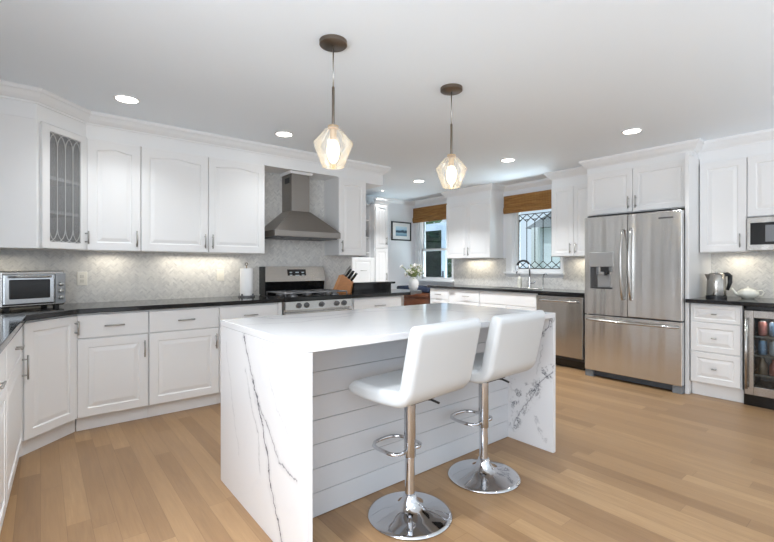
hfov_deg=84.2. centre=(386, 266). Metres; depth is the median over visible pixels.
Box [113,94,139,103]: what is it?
recessed light
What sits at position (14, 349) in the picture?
base cabinet
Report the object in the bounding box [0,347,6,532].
base cabinet
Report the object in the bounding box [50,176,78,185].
shelf
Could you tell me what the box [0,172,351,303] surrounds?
backsplash
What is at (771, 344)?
drink can
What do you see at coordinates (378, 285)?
raised ledge
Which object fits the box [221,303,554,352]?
island countertop
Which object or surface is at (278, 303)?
base cabinet
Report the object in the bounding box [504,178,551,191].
trim
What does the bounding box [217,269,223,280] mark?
wall outlet
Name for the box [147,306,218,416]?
base cabinet
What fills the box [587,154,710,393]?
tall cabinet
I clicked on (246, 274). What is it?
paper towel holder
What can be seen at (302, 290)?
gas range
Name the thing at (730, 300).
countertop
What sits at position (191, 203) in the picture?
upper cabinet
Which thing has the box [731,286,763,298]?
teapot
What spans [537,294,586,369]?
dishwasher
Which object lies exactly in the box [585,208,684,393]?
refrigerator
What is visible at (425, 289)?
seat cushion
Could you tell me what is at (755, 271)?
backsplash
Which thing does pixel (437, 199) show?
trim
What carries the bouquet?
in the vase
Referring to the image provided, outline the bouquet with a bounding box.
[400,263,423,278]
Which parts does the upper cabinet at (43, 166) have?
door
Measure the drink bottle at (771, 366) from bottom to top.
0.146 m
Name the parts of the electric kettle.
handle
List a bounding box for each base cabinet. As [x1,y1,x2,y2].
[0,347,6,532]
[6,327,28,507]
[19,314,79,456]
[75,310,147,430]
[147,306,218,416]
[217,303,277,403]
[277,302,281,314]
[350,296,400,309]
[401,295,403,305]
[430,288,455,303]
[455,289,479,305]
[480,290,537,310]
[691,303,743,402]
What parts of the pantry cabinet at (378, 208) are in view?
door, door, crown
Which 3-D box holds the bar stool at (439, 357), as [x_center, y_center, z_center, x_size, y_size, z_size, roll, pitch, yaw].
[0.134,0.736,2.083,0.460,0.969,0.476,0,0,-44]
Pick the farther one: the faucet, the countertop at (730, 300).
the faucet
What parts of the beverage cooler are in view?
handle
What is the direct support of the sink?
in the countertop at (449, 286)
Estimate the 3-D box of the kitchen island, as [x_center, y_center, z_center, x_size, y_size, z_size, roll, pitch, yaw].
[0.079,0.763,2.628,1.830,0.914,1.009,0,0,-39]
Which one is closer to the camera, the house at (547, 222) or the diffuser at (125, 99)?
the diffuser at (125, 99)
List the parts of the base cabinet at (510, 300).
door, door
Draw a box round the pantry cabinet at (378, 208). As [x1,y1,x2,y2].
[370,198,391,281]
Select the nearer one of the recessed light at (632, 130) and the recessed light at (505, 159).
the recessed light at (632, 130)
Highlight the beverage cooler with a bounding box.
[744,306,773,409]
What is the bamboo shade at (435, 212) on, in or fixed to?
attached to the wall at (544, 187)
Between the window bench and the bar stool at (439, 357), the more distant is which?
the window bench
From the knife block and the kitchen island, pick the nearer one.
the kitchen island
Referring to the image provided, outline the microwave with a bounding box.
[747,216,773,250]
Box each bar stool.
[349,318,480,540]
[448,310,544,493]
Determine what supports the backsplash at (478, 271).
attached to the wall at (544, 187)
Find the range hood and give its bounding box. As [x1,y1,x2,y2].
[265,170,340,240]
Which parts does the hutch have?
door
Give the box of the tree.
[426,220,451,277]
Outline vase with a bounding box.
[408,277,418,290]
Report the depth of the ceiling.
2.70 m
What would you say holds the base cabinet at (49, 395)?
on the floor
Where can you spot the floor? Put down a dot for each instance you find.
(631, 462)
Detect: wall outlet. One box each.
[77,272,86,285]
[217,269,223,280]
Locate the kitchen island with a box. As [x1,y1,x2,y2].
[221,303,555,541]
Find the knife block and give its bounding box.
[333,274,352,292]
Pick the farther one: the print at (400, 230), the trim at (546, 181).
the print at (400, 230)
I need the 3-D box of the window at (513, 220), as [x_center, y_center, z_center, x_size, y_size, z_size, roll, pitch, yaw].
[2.147,-0.420,6.191,0.210,1.160,0.960,0,0,-39]
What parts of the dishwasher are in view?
handle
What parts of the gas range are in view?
trim, backguard panel, oven door, control panel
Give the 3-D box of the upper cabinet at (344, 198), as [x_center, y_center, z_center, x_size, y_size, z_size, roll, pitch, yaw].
[-0.486,-0.573,5.091,0.381,0.895,0.356,0,0,-39]
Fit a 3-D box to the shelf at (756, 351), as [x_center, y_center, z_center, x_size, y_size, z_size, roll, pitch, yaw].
[3.546,0.779,3.718,0.508,0.014,0.551,0,0,-39]
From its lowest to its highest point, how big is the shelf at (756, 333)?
0.014 m
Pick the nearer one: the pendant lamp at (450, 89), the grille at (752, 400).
the pendant lamp at (450, 89)
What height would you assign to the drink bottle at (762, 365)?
0.146 m
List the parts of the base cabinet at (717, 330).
drawer, drawer, drawer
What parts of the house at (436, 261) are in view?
pane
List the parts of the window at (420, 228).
sill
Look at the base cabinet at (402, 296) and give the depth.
5.41 m
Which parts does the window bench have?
seat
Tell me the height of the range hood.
0.733 m
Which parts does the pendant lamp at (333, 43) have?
lamp shade, stem, cord, bulb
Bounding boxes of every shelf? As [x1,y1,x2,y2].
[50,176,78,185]
[50,210,78,217]
[755,332,773,338]
[755,350,773,358]
[755,368,773,378]
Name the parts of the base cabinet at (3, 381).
drawer, door, handle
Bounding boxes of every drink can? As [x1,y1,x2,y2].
[758,321,766,335]
[758,340,766,354]
[769,322,773,336]
[769,341,773,355]
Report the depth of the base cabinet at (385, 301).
4.83 m
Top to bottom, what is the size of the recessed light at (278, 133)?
0.007 m
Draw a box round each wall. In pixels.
[366,196,414,288]
[415,184,551,287]
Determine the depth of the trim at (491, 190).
6.57 m
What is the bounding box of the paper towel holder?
[238,262,254,297]
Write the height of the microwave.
0.300 m
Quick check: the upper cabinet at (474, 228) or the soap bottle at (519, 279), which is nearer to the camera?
the soap bottle at (519, 279)
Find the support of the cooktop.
in the gas range
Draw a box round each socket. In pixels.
[328,124,338,139]
[447,154,455,165]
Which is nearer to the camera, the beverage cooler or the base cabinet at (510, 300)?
the beverage cooler
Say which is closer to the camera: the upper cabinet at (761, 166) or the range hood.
the upper cabinet at (761, 166)
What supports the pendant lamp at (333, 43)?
hanging from the ceiling
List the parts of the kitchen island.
waterfall panel, shiplap panel, waterfall panel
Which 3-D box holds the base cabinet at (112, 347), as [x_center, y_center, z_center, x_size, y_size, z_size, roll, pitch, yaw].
[-2.251,0.782,3.475,0.463,0.875,0.636,0,0,-39]
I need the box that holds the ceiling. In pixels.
[0,0,773,200]
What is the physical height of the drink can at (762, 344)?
0.128 m
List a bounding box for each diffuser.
[116,96,137,102]
[623,129,640,133]
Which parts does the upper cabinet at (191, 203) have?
door, door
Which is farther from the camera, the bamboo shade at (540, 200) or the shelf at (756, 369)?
the bamboo shade at (540, 200)
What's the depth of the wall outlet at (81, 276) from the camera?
3.62 m
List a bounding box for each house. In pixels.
[426,222,446,277]
[525,213,559,267]
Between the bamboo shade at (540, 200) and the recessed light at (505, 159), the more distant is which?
the bamboo shade at (540, 200)
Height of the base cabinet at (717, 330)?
0.875 m
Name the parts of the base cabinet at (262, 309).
door, drawer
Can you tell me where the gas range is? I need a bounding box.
[259,267,351,314]
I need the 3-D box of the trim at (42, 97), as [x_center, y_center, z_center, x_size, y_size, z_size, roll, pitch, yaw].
[-1.616,-1.173,4.034,4.217,0.095,0.534,0,0,-44]
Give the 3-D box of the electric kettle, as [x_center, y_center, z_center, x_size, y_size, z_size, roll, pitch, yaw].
[3.257,0.181,4.218,0.203,0.258,0.178,0,0,-28]
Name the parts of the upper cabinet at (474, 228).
door, door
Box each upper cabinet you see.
[0,113,88,250]
[86,138,140,251]
[140,146,264,253]
[324,177,365,255]
[446,198,502,258]
[551,183,586,256]
[700,156,757,252]
[748,152,773,217]
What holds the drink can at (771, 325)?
in the beverage cooler
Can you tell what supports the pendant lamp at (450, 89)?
hanging from the ceiling
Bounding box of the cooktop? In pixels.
[260,293,351,301]
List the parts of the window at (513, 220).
sill, sash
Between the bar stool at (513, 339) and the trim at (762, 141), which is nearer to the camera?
the bar stool at (513, 339)
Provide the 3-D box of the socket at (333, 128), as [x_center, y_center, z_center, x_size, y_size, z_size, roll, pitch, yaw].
[-0.292,-0.721,2.324,0.060,0.082,0.060,0,0,-39]
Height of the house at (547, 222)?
3.450 m
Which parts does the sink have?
bowl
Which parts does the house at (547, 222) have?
post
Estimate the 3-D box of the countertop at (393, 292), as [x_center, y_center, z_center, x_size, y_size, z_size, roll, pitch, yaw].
[-0.110,0.328,5.219,1.202,0.035,0.630,0,0,-39]
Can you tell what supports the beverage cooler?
on the floor
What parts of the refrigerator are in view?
spout, door, handle, handle, handle, freezer drawer, door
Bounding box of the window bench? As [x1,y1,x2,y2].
[404,293,429,305]
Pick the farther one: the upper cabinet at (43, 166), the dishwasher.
the dishwasher
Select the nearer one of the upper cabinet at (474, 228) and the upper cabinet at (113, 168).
the upper cabinet at (113, 168)
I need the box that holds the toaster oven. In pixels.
[0,270,65,310]
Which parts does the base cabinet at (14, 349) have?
drawer, door, handle, handle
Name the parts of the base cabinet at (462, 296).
drawer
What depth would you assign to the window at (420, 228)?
8.02 m
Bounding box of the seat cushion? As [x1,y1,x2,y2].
[397,285,429,292]
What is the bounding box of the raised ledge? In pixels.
[352,281,394,291]
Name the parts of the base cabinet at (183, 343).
drawer, door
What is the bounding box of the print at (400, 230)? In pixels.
[396,226,406,235]
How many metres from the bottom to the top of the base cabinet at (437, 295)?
0.875 m
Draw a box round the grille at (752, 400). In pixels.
[744,393,773,409]
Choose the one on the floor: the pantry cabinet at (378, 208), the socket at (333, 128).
the pantry cabinet at (378, 208)
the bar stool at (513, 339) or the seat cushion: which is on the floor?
the bar stool at (513, 339)
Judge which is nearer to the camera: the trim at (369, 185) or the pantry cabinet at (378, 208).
the trim at (369, 185)
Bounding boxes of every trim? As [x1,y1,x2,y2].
[0,80,390,174]
[0,97,382,183]
[366,181,382,189]
[377,196,446,205]
[441,183,504,203]
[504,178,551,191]
[544,128,773,187]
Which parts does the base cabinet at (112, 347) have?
drawer, door, handle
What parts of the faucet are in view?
spout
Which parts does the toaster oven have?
door, glass, handle, control panel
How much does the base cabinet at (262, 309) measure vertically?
0.875 m
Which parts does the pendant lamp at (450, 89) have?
bulb, stem, lamp shade, cord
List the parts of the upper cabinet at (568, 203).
door, door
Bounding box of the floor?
[0,365,773,541]
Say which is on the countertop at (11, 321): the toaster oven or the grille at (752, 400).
the toaster oven
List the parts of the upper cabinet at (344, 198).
door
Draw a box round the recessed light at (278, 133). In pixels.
[275,131,292,136]
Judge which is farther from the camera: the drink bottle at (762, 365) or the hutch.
the hutch
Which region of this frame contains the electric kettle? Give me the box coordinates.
[705,272,732,297]
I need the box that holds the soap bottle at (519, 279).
[517,274,521,287]
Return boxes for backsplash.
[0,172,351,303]
[453,257,584,289]
[711,251,773,297]
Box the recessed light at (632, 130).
[621,128,642,133]
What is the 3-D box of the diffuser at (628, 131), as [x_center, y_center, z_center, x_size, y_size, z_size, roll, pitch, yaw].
[2.211,-1.217,3.863,0.145,0.004,0.145,0,0,34]
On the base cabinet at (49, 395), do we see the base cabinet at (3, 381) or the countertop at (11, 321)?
the countertop at (11, 321)
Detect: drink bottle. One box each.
[758,357,767,374]
[769,359,773,375]
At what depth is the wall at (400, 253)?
7.87 m
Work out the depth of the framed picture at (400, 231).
7.87 m
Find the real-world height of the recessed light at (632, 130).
0.007 m
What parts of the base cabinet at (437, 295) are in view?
drawer, drawer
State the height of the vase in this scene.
0.175 m
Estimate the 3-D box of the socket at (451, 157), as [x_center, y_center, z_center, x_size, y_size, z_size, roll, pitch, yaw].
[0.441,-0.721,2.931,0.060,0.082,0.060,0,0,-39]
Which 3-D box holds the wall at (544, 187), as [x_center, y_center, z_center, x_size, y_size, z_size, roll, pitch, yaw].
[2.784,0.000,5.452,0.150,2.440,6.970,0,0,-39]
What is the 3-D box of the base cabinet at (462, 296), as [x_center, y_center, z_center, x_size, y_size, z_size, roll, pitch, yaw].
[1.400,0.782,6.509,0.640,0.875,0.463,0,0,-39]
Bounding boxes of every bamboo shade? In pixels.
[412,203,446,222]
[503,190,550,213]
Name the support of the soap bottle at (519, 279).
on the countertop at (449, 286)
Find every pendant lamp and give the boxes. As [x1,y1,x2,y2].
[313,34,352,169]
[436,83,466,188]
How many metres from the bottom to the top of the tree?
2.933 m
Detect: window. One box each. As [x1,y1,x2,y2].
[415,222,453,284]
[503,211,564,277]
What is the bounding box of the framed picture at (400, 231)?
[391,221,410,240]
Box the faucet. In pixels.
[516,260,535,287]
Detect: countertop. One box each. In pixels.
[0,295,283,353]
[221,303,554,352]
[330,289,421,297]
[427,284,584,295]
[685,296,773,306]
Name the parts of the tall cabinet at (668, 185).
door, door, panel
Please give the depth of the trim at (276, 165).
3.79 m
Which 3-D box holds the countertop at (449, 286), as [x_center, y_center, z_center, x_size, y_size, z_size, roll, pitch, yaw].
[1.706,0.328,6.142,0.632,0.035,2.571,0,0,-39]
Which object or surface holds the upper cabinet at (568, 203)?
attached to the wall at (544, 187)
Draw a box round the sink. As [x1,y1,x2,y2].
[492,287,540,289]
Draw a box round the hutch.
[352,204,373,281]
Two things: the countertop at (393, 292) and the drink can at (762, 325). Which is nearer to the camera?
the drink can at (762, 325)
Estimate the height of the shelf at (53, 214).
0.024 m
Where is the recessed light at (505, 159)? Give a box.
[500,158,515,161]
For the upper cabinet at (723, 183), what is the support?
attached to the wall at (544, 187)

